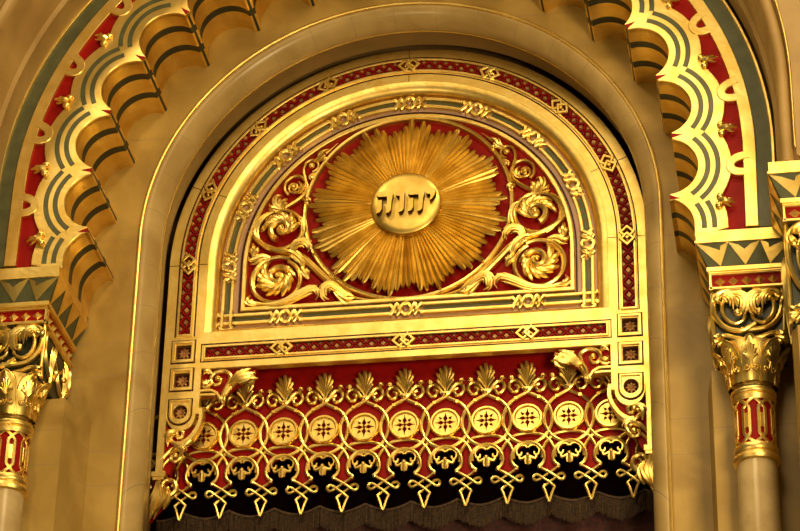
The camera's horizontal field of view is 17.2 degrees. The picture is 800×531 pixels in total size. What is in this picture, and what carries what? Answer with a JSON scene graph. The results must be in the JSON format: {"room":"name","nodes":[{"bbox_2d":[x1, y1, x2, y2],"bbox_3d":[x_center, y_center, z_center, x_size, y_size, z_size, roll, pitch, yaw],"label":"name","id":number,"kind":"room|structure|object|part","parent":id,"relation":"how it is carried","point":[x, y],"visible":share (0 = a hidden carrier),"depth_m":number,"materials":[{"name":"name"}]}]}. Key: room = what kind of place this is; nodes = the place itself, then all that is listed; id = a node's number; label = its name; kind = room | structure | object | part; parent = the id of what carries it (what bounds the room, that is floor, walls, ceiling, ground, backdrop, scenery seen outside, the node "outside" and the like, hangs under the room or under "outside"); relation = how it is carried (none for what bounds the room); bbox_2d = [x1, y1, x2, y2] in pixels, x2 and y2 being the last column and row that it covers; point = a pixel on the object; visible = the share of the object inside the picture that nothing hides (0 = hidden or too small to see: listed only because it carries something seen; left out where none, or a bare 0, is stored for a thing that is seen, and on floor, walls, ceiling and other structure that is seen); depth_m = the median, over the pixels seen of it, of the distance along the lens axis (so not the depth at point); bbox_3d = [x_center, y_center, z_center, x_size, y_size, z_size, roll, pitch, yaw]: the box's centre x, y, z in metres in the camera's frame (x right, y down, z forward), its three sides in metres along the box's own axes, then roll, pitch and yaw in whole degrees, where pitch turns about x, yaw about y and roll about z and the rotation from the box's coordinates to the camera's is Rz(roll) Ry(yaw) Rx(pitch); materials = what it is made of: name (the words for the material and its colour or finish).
{"room":"house of worship","nodes":[
{"label":"house of worship","id":0,"kind":"room"},
{"bbox_2d":[21,398,91,530],"bbox_3d":[-2.827,1.879,18.237,1.193,1.900,0.380,-4,-30,9],"label":"wall","id":1,"kind":"structure","parent":0,"point":[60,442],"depth_m":18.30,"materials":[{"name":"beige stone"}]},
{"bbox_2d":[0,265,87,530],"bbox_3d":[-2.671,1.387,18.220,0.656,2.745,0.779,-4,-30,9],"label":"column","id":2,"kind":"structure","parent":1,"relation":"attached to","point":[43,320],"depth_m":18.37,"materials":[{"name":"gold metal"}]},
{"bbox_2d":[0,0,799,157],"bbox_3d":[-0.219,-2.730,19.013,9.200,5.220,0.250,-4,-30,9],"label":"wall","id":3,"kind":"structure","parent":0,"point":[789,9],"depth_m":17.61,"materials":[{"name":"paint"}]},
{"bbox_2d":[0,0,777,161],"bbox_3d":[-0.165,-1.728,18.938,5.568,3.404,0.014,-4,-30,9],"label":"trim","id":4,"kind":"structure","parent":3,"relation":"attached to","point":[67,0],"depth_m":19.08,"materials":[{"name":"paint"}]},
{"bbox_2d":[0,0,799,173],"bbox_3d":[-0.189,-1.869,18.843,5.870,3.555,0.770,-4,-30,9],"label":"trim","id":5,"kind":"structure","parent":3,"relation":"attached to","point":[23,23],"depth_m":19.01,"materials":[{"name":"paint"}]},
{"bbox_2d":[775,0,796,147],"bbox_3d":[-0.254,-2.086,18.504,5.814,3.457,0.014,-4,-30,9],"label":"trim","id":6,"kind":"structure","parent":3,"relation":"attached to","point":[778,9],"depth_m":17.50,"materials":[{"name":"gold metal"}]},
{"bbox_2d":[67,0,793,530],"bbox_3d":[-0.024,-0.395,19.295,6.600,7.000,0.120,-4,-30,9],"label":"wall","id":7,"kind":"structure","parent":0,"point":[100,361],"depth_m":19.11,"materials":[{"name":"beige stone"}]},
{"bbox_2d":[0,0,774,316],"bbox_3d":[-0.103,-1.403,19.372,5.617,3.551,0.759,-3,-30,9],"label":"arch","id":8,"kind":"object","parent":7,"relation":"attached to","point":[109,69],"visible":0.99,"depth_m":19.02,"materials":[{"name":"gold metal"}]},
{"bbox_2d":[116,1,673,530],"bbox_3d":[-0.022,0.362,18.905,3.840,5.300,0.208,-4,-30,9],"label":"trim","id":9,"kind":"structure","parent":7,"relation":"attached to","point":[317,38],"depth_m":19.54,"materials":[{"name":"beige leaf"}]},
{"bbox_2d":[708,366,799,530],"bbox_3d":[2.627,1.558,17.389,1.150,1.820,0.380,-4,-30,9],"label":"wall","id":10,"kind":"structure","parent":0,"point":[725,500],"depth_m":17.42,"materials":[{"name":"beige stone"}]},
{"bbox_2d":[695,227,789,530],"bbox_3d":[2.346,1.092,17.441,0.660,2.672,0.779,-4,-30,9],"label":"column","id":11,"kind":"structure","parent":10,"relation":"attached to","point":[740,272],"depth_m":17.47,"materials":[{"name":"gold metal"}]},
{"bbox_2d":[792,325,799,458],"bbox_3d":[3.325,1.263,16.609,1.600,1.590,1.000,-4,-30,9],"label":"wall","id":12,"kind":"structure","parent":0,"point":[796,332],"depth_m":16.59,"materials":[{"name":"beige stone"}]},
{"bbox_2d":[767,160,799,344],"bbox_3d":[2.775,-0.005,17.148,0.699,1.223,0.674,-4,-30,9],"label":"pilaster capital","id":13,"kind":"object","parent":12,"relation":"on","point":[783,176],"visible":0.97,"depth_m":17.09,"materials":[{"name":"gold metal"}]},
{"bbox_3d":[0.179,0.910,20.070,3.900,5.300,0.050,-4,-30,9],"label":"wall","id":14,"kind":"structure","parent":0,"visible":0},
{"bbox_2d":[147,407,204,523],"bbox_3d":[-1.620,1.450,19.050,0.379,0.914,0.124,-4,-30,9],"label":"bracket","id":15,"kind":"object","parent":14,"relation":"attached to","point":[161,495],"visible":1,"depth_m":19.06,"materials":[{"name":"metal"}]},
{"bbox_2d":[200,368,258,403],"bbox_3d":[-1.243,0.884,19.312,0.430,0.309,0.116,-4,-30,9],"label":"scroll","id":16,"kind":"object","parent":14,"relation":"attached to","point":[221,383],"visible":1,"depth_m":19.31,"materials":[{"name":"paint"}]},
{"bbox_3d":[-1.369,0.958,19.292,0.176,0.107,0.060,-4,-30,9],"label":"rail","id":17,"kind":"part","parent":16,"relation":"part of","materials":[{"name":"gold metal"}]},
{"bbox_2d":[142,31,642,530],"bbox_3d":[0.092,0.677,19.519,3.960,5.360,1.190,-4,-30,9],"label":"trim","id":18,"kind":"structure","parent":14,"relation":"attached to","point":[333,57],"depth_m":20.28,"materials":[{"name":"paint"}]},
{"bbox_2d":[150,352,645,520],"bbox_3d":[0.035,1.174,19.093,3.989,1.287,0.103,-4,-30,9],"label":"valance","id":19,"kind":"object","parent":14,"relation":"attached to","point":[505,404],"visible":0.91,"depth_m":19.11,"materials":[{"name":"metal"}]},
{"bbox_2d":[156,441,654,530],"bbox_3d":[0.056,1.881,18.845,3.680,2.400,0.103,-4,-30,9],"label":"dark opening","id":20,"kind":"object","parent":19,"relation":"hanging from","point":[570,487],"visible":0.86,"depth_m":18.91,"materials":[{"name":"black fabric"}]},
{"bbox_2d":[156,489,653,530],"bbox_3d":[0.046,1.786,18.817,3.663,0.240,0.025,-4,-30,9],"label":"fringe","id":21,"kind":"object","parent":20,"relation":"attached to","point":[537,508],"visible":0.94,"depth_m":18.79,"materials":[{"name":"brown fabric"}]},
{"bbox_2d":[163,505,654,530],"bbox_3d":[0.050,2.324,18.612,3.680,1.400,0.070,-4,-30,9],"label":"drape","id":22,"kind":"object","parent":20,"relation":"hanging from","point":[644,520],"depth_m":18.81,"materials":[{"name":"fabric"}]},
{"bbox_2d":[155,49,651,470],"bbox_3d":[0.050,-0.122,19.668,3.600,3.497,0.170,-4,-30,9],"label":"arch frame","id":23,"kind":"object","parent":14,"relation":"attached to","point":[205,329],"visible":1,"depth_m":19.61,"materials":[{"name":"gold metal"}]},
{"bbox_3d":[0.059,-0.477,19.876,2.998,2.079,0.118,-4,-30,9],"label":"cove moulding","id":24,"kind":"part","parent":23,"relation":"part of","materials":[{"name":"gold metal"}]},
{"bbox_3d":[0.039,0.403,19.371,2.840,0.060,0.110,-4,-30,9],"label":"cove moulding","id":25,"kind":"part","parent":23,"relation":"part of","materials":[{"name":"gold metal"}]},
{"bbox_2d":[238,112,577,312],"bbox_3d":[0.065,-0.432,19.898,2.534,1.671,0.083,-4,-30,9],"label":"panel","id":26,"kind":"object","parent":14,"relation":"attached to","point":[348,139],"visible":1,"depth_m":19.82,"materials":[{"name":"paint"}]},
{"bbox_2d":[245,143,366,306],"bbox_3d":[-0.675,-0.318,19.928,0.965,1.426,0.111,-4,-30,9],"label":"scroll","id":27,"kind":"object","parent":26,"relation":"attached to","point":[278,215],"visible":1,"depth_m":19.81,"materials":[{"name":"gold metal"}]},
{"bbox_3d":[-0.820,-0.541,20.106,0.261,0.337,0.044,-4,-30,9],"label":"stem","id":28,"kind":"part","parent":27,"relation":"part of","materials":[{"name":"gold metal"}]},
{"bbox_3d":[-0.736,-0.085,19.831,0.788,0.817,0.065,-4,-30,9],"label":"stem","id":29,"kind":"part","parent":27,"relation":"part of","materials":[{"name":"gold metal"}]},
{"bbox_3d":[-0.683,-0.708,20.161,0.136,0.258,0.061,-4,-30,9],"label":"stem","id":30,"kind":"part","parent":27,"relation":"part of","materials":[{"name":"gold metal"}]},
{"bbox_2d":[307,119,507,296],"bbox_3d":[0.045,-0.470,19.795,1.522,1.526,0.158,-4,-30,9],"label":"sunburst","id":31,"kind":"object","parent":26,"relation":"attached to","point":[400,209],"visible":1,"depth_m":19.75,"materials":[{"name":"paint"}]},
{"bbox_2d":[442,133,570,294],"bbox_3d":[0.789,-0.413,19.706,0.965,1.426,0.111,-4,-30,9],"label":"scroll","id":32,"kind":"object","parent":26,"relation":"attached to","point":[528,203],"visible":1,"depth_m":19.53,"materials":[{"name":"gold metal"}]},
{"bbox_3d":[0.816,-0.805,19.933,0.136,0.258,0.061,-4,-30,9],"label":"stem","id":33,"kind":"part","parent":32,"relation":"part of","materials":[{"name":"gold metal"}]},
{"bbox_3d":[0.848,-0.188,19.590,0.788,0.817,0.065,-4,-30,9],"label":"stem","id":34,"kind":"part","parent":32,"relation":"part of","materials":[{"name":"gold metal"}]},
{"bbox_3d":[0.950,-0.657,19.838,0.261,0.337,0.044,-4,-30,9],"label":"stem","id":35,"kind":"part","parent":32,"relation":"part of","materials":[{"name":"gold metal"}]},
{"bbox_2d":[551,345,610,382],"bbox_3d":[1.297,0.719,18.926,0.430,0.309,0.116,-4,-30,9],"label":"scroll","id":36,"kind":"object","parent":14,"relation":"attached to","point":[590,361],"visible":1,"depth_m":18.91,"materials":[{"name":"paint"}]},
{"bbox_3d":[1.421,0.776,18.868,0.176,0.107,0.060,-4,-30,9],"label":"rail","id":37,"kind":"part","parent":36,"relation":"part of","materials":[{"name":"gold metal"}]},
{"bbox_2d":[607,384,652,490],"bbox_3d":[1.649,1.237,18.554,0.379,0.914,0.124,-4,-30,9],"label":"bracket","id":38,"kind":"object","parent":14,"relation":"attached to","point":[633,418],"visible":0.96,"depth_m":18.57,"materials":[{"name":"metal"}]}
]}

